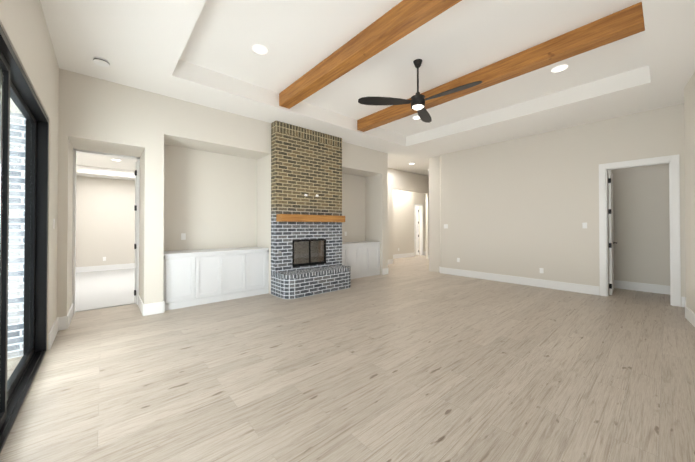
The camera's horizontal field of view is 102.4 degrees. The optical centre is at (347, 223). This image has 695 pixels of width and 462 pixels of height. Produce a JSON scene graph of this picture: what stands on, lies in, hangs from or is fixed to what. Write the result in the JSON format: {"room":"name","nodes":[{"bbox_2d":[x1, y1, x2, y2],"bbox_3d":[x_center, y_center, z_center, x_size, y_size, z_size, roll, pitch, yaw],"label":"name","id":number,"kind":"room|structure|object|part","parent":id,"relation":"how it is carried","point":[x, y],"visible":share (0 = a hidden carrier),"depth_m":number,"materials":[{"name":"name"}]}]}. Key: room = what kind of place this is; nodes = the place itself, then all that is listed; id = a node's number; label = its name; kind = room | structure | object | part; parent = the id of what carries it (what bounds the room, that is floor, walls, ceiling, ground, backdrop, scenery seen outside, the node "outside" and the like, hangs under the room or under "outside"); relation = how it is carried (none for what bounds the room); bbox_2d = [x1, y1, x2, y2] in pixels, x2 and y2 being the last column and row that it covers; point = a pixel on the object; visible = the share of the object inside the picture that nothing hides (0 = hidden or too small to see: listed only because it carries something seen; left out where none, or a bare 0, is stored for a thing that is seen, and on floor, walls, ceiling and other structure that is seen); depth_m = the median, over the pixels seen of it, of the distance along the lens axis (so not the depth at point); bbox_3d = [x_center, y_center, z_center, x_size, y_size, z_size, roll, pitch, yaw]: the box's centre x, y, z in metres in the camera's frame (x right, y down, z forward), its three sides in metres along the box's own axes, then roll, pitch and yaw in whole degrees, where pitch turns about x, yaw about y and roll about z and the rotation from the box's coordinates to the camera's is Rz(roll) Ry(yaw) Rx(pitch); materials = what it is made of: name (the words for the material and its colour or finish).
{"room":"living room","nodes":[
{"label":"living room","id":0,"kind":"room"},
{"bbox_2d":[7,112,25,358],"bbox_3d":[-2.967,-0.548,2.373,0.147,4.000,14.750,0,-1,-41],"label":"brick wall","id":1,"kind":"structure","parent":0,"point":[15,182],"depth_m":2.84,"materials":[{"name":"white brick"}]},
{"bbox_2d":[0,0,58,350],"bbox_3d":[-2.900,-0.322,2.429,0.300,3.350,14.750,0,-1,-41],"label":"wall","id":2,"kind":"structure","parent":0,"point":[23,24],"depth_m":2.75,"materials":[{"name":"grey paint"}]},
{"bbox_2d":[0,25,48,452],"bbox_3d":[-1.432,0.101,0.840,0.157,2.476,5.562,0,-1,-41],"label":"door","id":3,"kind":"structure","parent":2,"relation":"in","point":[17,89],"depth_m":2.50,"materials":[{"name":"black metal"}]},
{"bbox_3d":[-1.429,0.104,0.843,0.050,2.277,5.364,0,-1,-41],"label":"glass","id":4,"kind":"part","parent":3,"relation":"part of","materials":[{"name":"clear glass"}]},
{"bbox_2d":[75,268,135,311],"bbox_3d":[-4.760,1.389,7.296,3.920,0.012,5.250,0,-1,-41],"label":"floor","id":5,"kind":"structure","parent":0,"point":[94,290],"depth_m":5.81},
{"bbox_2d":[76,176,134,266],"bbox_3d":[-6.425,-0.065,9.041,3.690,2.950,0.150,0,-1,-41],"label":"wall","id":6,"kind":"structure","parent":0,"point":[105,219],"depth_m":8.28,"materials":[{"name":"grey paint"}]},
{"bbox_2d":[76,153,136,180],"bbox_3d":[-4.760,-1.655,7.322,3.920,0.600,5.250,0,-1,-41],"label":"ceiling","id":7,"kind":"structure","parent":0,"point":[92,165],"depth_m":7.51,"materials":[{"name":"white paint"}]},
{"bbox_2d":[57,68,387,316],"bbox_3d":[-1.698,-0.292,5.902,6.680,3.350,0.900,0,-1,-41],"label":"wall","id":8,"kind":"structure","parent":0,"point":[198,174],"depth_m":4.87,"materials":[{"name":"grey paint"}]},
{"bbox_2d":[72,149,139,313],"bbox_3d":[-3.881,0.081,4.529,0.970,2.580,0.128,0,-1,-41],"label":"door frame","id":9,"kind":"structure","parent":8,"relation":"attached to","point":[75,151],"depth_m":4.33,"materials":[{"name":"white wood"}]},
{"bbox_2d":[134,161,136,302],"bbox_3d":[-3.464,0.145,5.143,0.741,2.438,0.236,0,-1,-41],"label":"bedroom door","id":10,"kind":"structure","parent":8,"relation":"in","point":[135,207],"depth_m":4.83,"materials":[{"name":"white wood"}]},
{"bbox_2d":[181,233,185,239],"bbox_3d":[-2.964,0.235,5.051,0.072,0.115,0.008,0,-1,-41],"label":"outlet","id":11,"kind":"object","parent":8,"relation":"attached to","point":[183,236],"visible":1,"depth_m":5.05,"materials":[{"name":"white plastic"}]},
{"bbox_2d":[48,251,694,349],"bbox_3d":[2.060,1.304,6.647,13.100,0.170,14.600,0,-1,-41],"label":"baseboard","id":12,"kind":"structure","parent":8,"relation":"attached to","point":[61,323],"depth_m":5.79,"materials":[{"name":"white wood"}]},
{"bbox_2d":[257,154,270,293],"bbox_3d":[-1.790,-0.293,5.825,0.020,3.350,0.896,0,-1,-41],"label":"wall","id":13,"kind":"structure","parent":0,"point":[264,202],"depth_m":5.67,"materials":[{"name":"grey paint"}]},
{"bbox_2d":[0,251,694,461],"bbox_3d":[2.826,1.433,5.921,13.900,0.100,12.900,0,-1,-41],"label":"floor","id":14,"kind":"structure","parent":0,"point":[411,359],"depth_m":2.42,"materials":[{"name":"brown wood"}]},
{"bbox_2d":[163,251,198,310],"bbox_3d":[-2.874,0.945,4.751,0.521,0.855,0.561,0,-1,-41],"label":"base cabinet","id":15,"kind":"object","parent":14,"relation":"on","point":[197,277],"depth_m":4.54,"materials":[{"name":"white wood"}]},
{"bbox_2d":[199,251,226,304],"bbox_3d":[-2.567,0.947,5.020,0.553,0.855,0.561,0,-1,-41],"label":"base cabinet","id":16,"kind":"object","parent":14,"relation":"on","point":[212,264],"depth_m":4.86,"materials":[{"name":"white wood"}]},
{"bbox_2d":[227,247,250,299],"bbox_3d":[-2.246,0.950,5.299,0.553,0.855,0.561,0,-1,-41],"label":"base cabinet","id":17,"kind":"object","parent":14,"relation":"on","point":[238,260],"depth_m":5.15,"materials":[{"name":"white wood"}]},
{"bbox_2d":[243,247,268,294],"bbox_3d":[-1.939,0.952,5.568,0.521,0.855,0.561,0,-1,-41],"label":"base cabinet","id":18,"kind":"object","parent":14,"relation":"on","point":[259,255],"depth_m":5.42,"materials":[{"name":"white wood"}]},
{"bbox_2d":[271,121,350,298],"bbox_3d":[-0.773,-0.291,5.900,1.650,3.347,0.920,0,-1,-41],"label":"fireplace","id":19,"kind":"object","parent":14,"relation":"on","point":[306,184],"visible":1,"depth_m":5.68,"materials":[{"name":"brick"}]},
{"bbox_3d":[-0.788,0.602,5.833,0.760,0.470,0.004,0,-1,-41],"label":"firebox glass","id":20,"kind":"part","parent":19,"relation":"part of","materials":[{"name":"clear glass"}]},
{"bbox_3d":[-0.790,0.602,5.836,0.830,0.540,0.042,0,-1,-41],"label":"firebox frame","id":21,"kind":"part","parent":19,"relation":"part of","materials":[{"name":"black metal"}]},
{"bbox_2d":[342,245,349,265],"bbox_3d":[-0.314,0.964,6.987,0.479,0.855,0.561,0,-1,-41],"label":"base cabinet","id":22,"kind":"object","parent":14,"relation":"on","point":[345,248],"depth_m":6.87,"materials":[{"name":"white wood"}]},
{"bbox_2d":[342,242,361,278],"bbox_3d":[-0.038,0.966,7.228,0.511,0.855,0.561,0,-1,-41],"label":"base cabinet","id":23,"kind":"object","parent":14,"relation":"on","point":[361,259],"depth_m":7.09,"materials":[{"name":"white wood"}]},
{"bbox_2d":[350,241,369,276],"bbox_3d":[0.250,0.969,7.479,0.511,0.855,0.561,0,-1,-41],"label":"base cabinet","id":24,"kind":"object","parent":14,"relation":"on","point":[365,248],"depth_m":7.32,"materials":[{"name":"white wood"}]},
{"bbox_2d":[366,241,379,275],"bbox_3d":[0.525,0.971,7.719,0.478,0.855,0.561,0,-1,-41],"label":"base cabinet","id":25,"kind":"object","parent":14,"relation":"on","point":[374,246],"depth_m":7.54,"materials":[{"name":"white wood"}]},
{"bbox_2d":[40,0,694,175],"bbox_3d":[2.826,-2.242,5.953,13.900,0.550,12.900,0,-1,-41],"label":"ceiling","id":26,"kind":"structure","parent":0,"point":[201,52],"depth_m":3.72,"materials":[{"name":"white paint"}]},
{"bbox_2d":[93,57,109,66],"bbox_3d":[-2.995,-1.964,3.403,0.151,0.050,0.151,0,-1,-41],"label":"smoke detector","id":27,"kind":"object","parent":26,"relation":"attached to","point":[100,61],"visible":1,"depth_m":3.38,"materials":[{"name":"white plastic"}]},
{"bbox_2d":[252,44,267,54],"bbox_3d":[-1.125,-2.232,3.591,0.196,0.010,0.196,0,-1,-41],"label":"recessed light","id":28,"kind":"object","parent":26,"relation":"in","point":[259,49],"visible":1,"depth_m":3.58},
{"bbox_2d":[279,0,461,108],"bbox_3d":[0.291,-2.133,3.260,0.200,0.215,4.220,0,-1,-41],"label":"beam","id":29,"kind":"structure","parent":26,"relation":"attached to","point":[400,20],"depth_m":3.24,"materials":[{"name":"brown wood"}]},
{"bbox_2d":[358,59,481,122],"bbox_3d":[1.101,-1.907,3.773,1.435,0.653,1.354,0,-1,-41],"label":"fan","id":30,"kind":"object","parent":26,"relation":"hanging from","point":[417,101],"visible":1,"depth_m":3.80,"materials":[{"name":"black metal"}]},
{"bbox_3d":[0.508,-1.671,3.823,0.610,0.043,0.496,0,-1,-41],"label":"blade","id":31,"kind":"part","parent":30,"relation":"part of","materials":[{"name":"black"}]},
{"bbox_3d":[0.969,-1.917,3.850,0.190,0.633,0.190,0,-1,-41],"label":"motor","id":32,"kind":"part","parent":30,"relation":"part of","materials":[{"name":"black metal"}]},
{"bbox_3d":[1.159,-1.667,4.272,0.688,0.043,0.366,0,-1,-41],"label":"blade","id":33,"kind":"part","parent":30,"relation":"part of","materials":[{"name":"black"}]},
{"bbox_3d":[1.323,-1.673,3.548,0.202,0.043,0.727,0,-1,-41],"label":"blade","id":34,"kind":"part","parent":30,"relation":"part of","materials":[{"name":"black"}]},
{"bbox_2d":[357,2,644,131],"bbox_3d":[1.669,-2.123,4.464,0.200,0.215,4.220,0,-1,-41],"label":"beam","id":35,"kind":"structure","parent":26,"relation":"attached to","point":[620,24],"depth_m":3.54,"materials":[{"name":"brown wood"}]},
{"bbox_2d":[551,64,567,72],"bbox_3d":[3.050,-2.228,4.024,0.196,0.010,0.196,0,-1,-41],"label":"recessed light","id":36,"kind":"object","parent":26,"relation":"in","point":[559,68],"visible":0.94,"depth_m":4.01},
{"bbox_2d":[388,168,428,259],"bbox_3d":[2.823,-0.251,10.759,6.760,3.350,0.470,0,-1,-41],"label":"wall","id":37,"kind":"structure","parent":0,"point":[400,180],"depth_m":10.25,"materials":[{"name":"grey paint"}]},
{"bbox_2d":[393,190,425,254],"bbox_3d":[2.482,-0.240,11.955,5.700,3.350,0.120,0,-1,-41],"label":"wall","id":38,"kind":"structure","parent":0,"point":[404,202],"depth_m":11.85,"materials":[{"name":"grey paint"}]},
{"bbox_2d":[415,206,418,254],"bbox_3d":[3.047,0.327,12.911,0.159,2.208,0.531,0,-1,-41],"label":"hall door","id":39,"kind":"structure","parent":38,"relation":"in","point":[417,227],"depth_m":12.76,"materials":[{"name":"white wood"}]},
{"bbox_2d":[414,204,422,255],"bbox_3d":[3.143,0.290,12.524,0.650,2.300,0.145,0,-1,-41],"label":"door frame","id":40,"kind":"structure","parent":38,"relation":"attached to","point":[421,229],"depth_m":12.64,"materials":[{"name":"white wood"}]},
{"bbox_2d":[429,158,430,270],"bbox_3d":[4.409,-0.257,10.053,5.300,3.350,0.120,0,-1,-41],"label":"wall","id":41,"kind":"structure","parent":0,"point":[429,158],"depth_m":8.28,"materials":[{"name":"grey paint"}]},
{"bbox_2d":[430,156,439,271],"bbox_3d":[3.720,-0.281,7.208,0.520,3.350,3.240,0,-1,-41],"label":"wall","id":42,"kind":"structure","parent":0,"point":[434,213],"depth_m":8.14,"materials":[{"name":"grey paint"}]},
{"bbox_2d":[439,155,440,266],"bbox_3d":[2.725,-0.272,8.260,0.120,3.350,0.735,0,0,4],"label":"wall","id":43,"kind":"structure","parent":0,"point":[440,210],"depth_m":7.95,"materials":[{"name":"grey paint"}]},
{"bbox_2d":[441,103,685,296],"bbox_3d":[4.172,-0.290,6.235,0.120,3.350,4.520,0,-1,-41],"label":"wall","id":44,"kind":"structure","parent":0,"point":[527,206],"depth_m":6.05,"materials":[{"name":"grey paint"}]},
{"bbox_2d":[608,170,613,294],"bbox_3d":[5.314,0.174,5.633,0.802,2.388,0.044,0,-1,-44],"label":"door leaf","id":45,"kind":"structure","parent":44,"relation":"in","point":[611,237],"depth_m":5.37,"materials":[{"name":"white wood"}]},
{"bbox_3d":[5.036,0.188,5.363,0.024,2.110,0.043,0,-1,-41],"label":"right door hinges","id":46,"kind":"part","parent":45,"relation":"part of","materials":[{"name":"white wood"}]},
{"bbox_2d":[599,154,680,306],"bbox_3d":[5.207,0.117,5.031,0.141,2.515,1.000,0,-1,-41],"label":"door frame","id":47,"kind":"structure","parent":44,"relation":"attached to","point":[672,161],"depth_m":4.72,"materials":[{"name":"white wood"}]},
{"bbox_2d":[608,164,669,285],"bbox_3d":[5.858,-0.292,5.975,0.120,3.350,1.670,0,-1,-41],"label":"wall","id":48,"kind":"structure","parent":0,"point":[641,212],"depth_m":5.70,"materials":[{"name":"grey paint"}]},
{"bbox_2d":[684,72,694,312],"bbox_3d":[5.641,-0.305,4.471,4.786,3.350,0.350,0,-1,-41],"label":"wall","id":49,"kind":"structure","parent":0,"point":[689,115],"depth_m":3.87,"materials":[{"name":"grey paint"}]}
]}

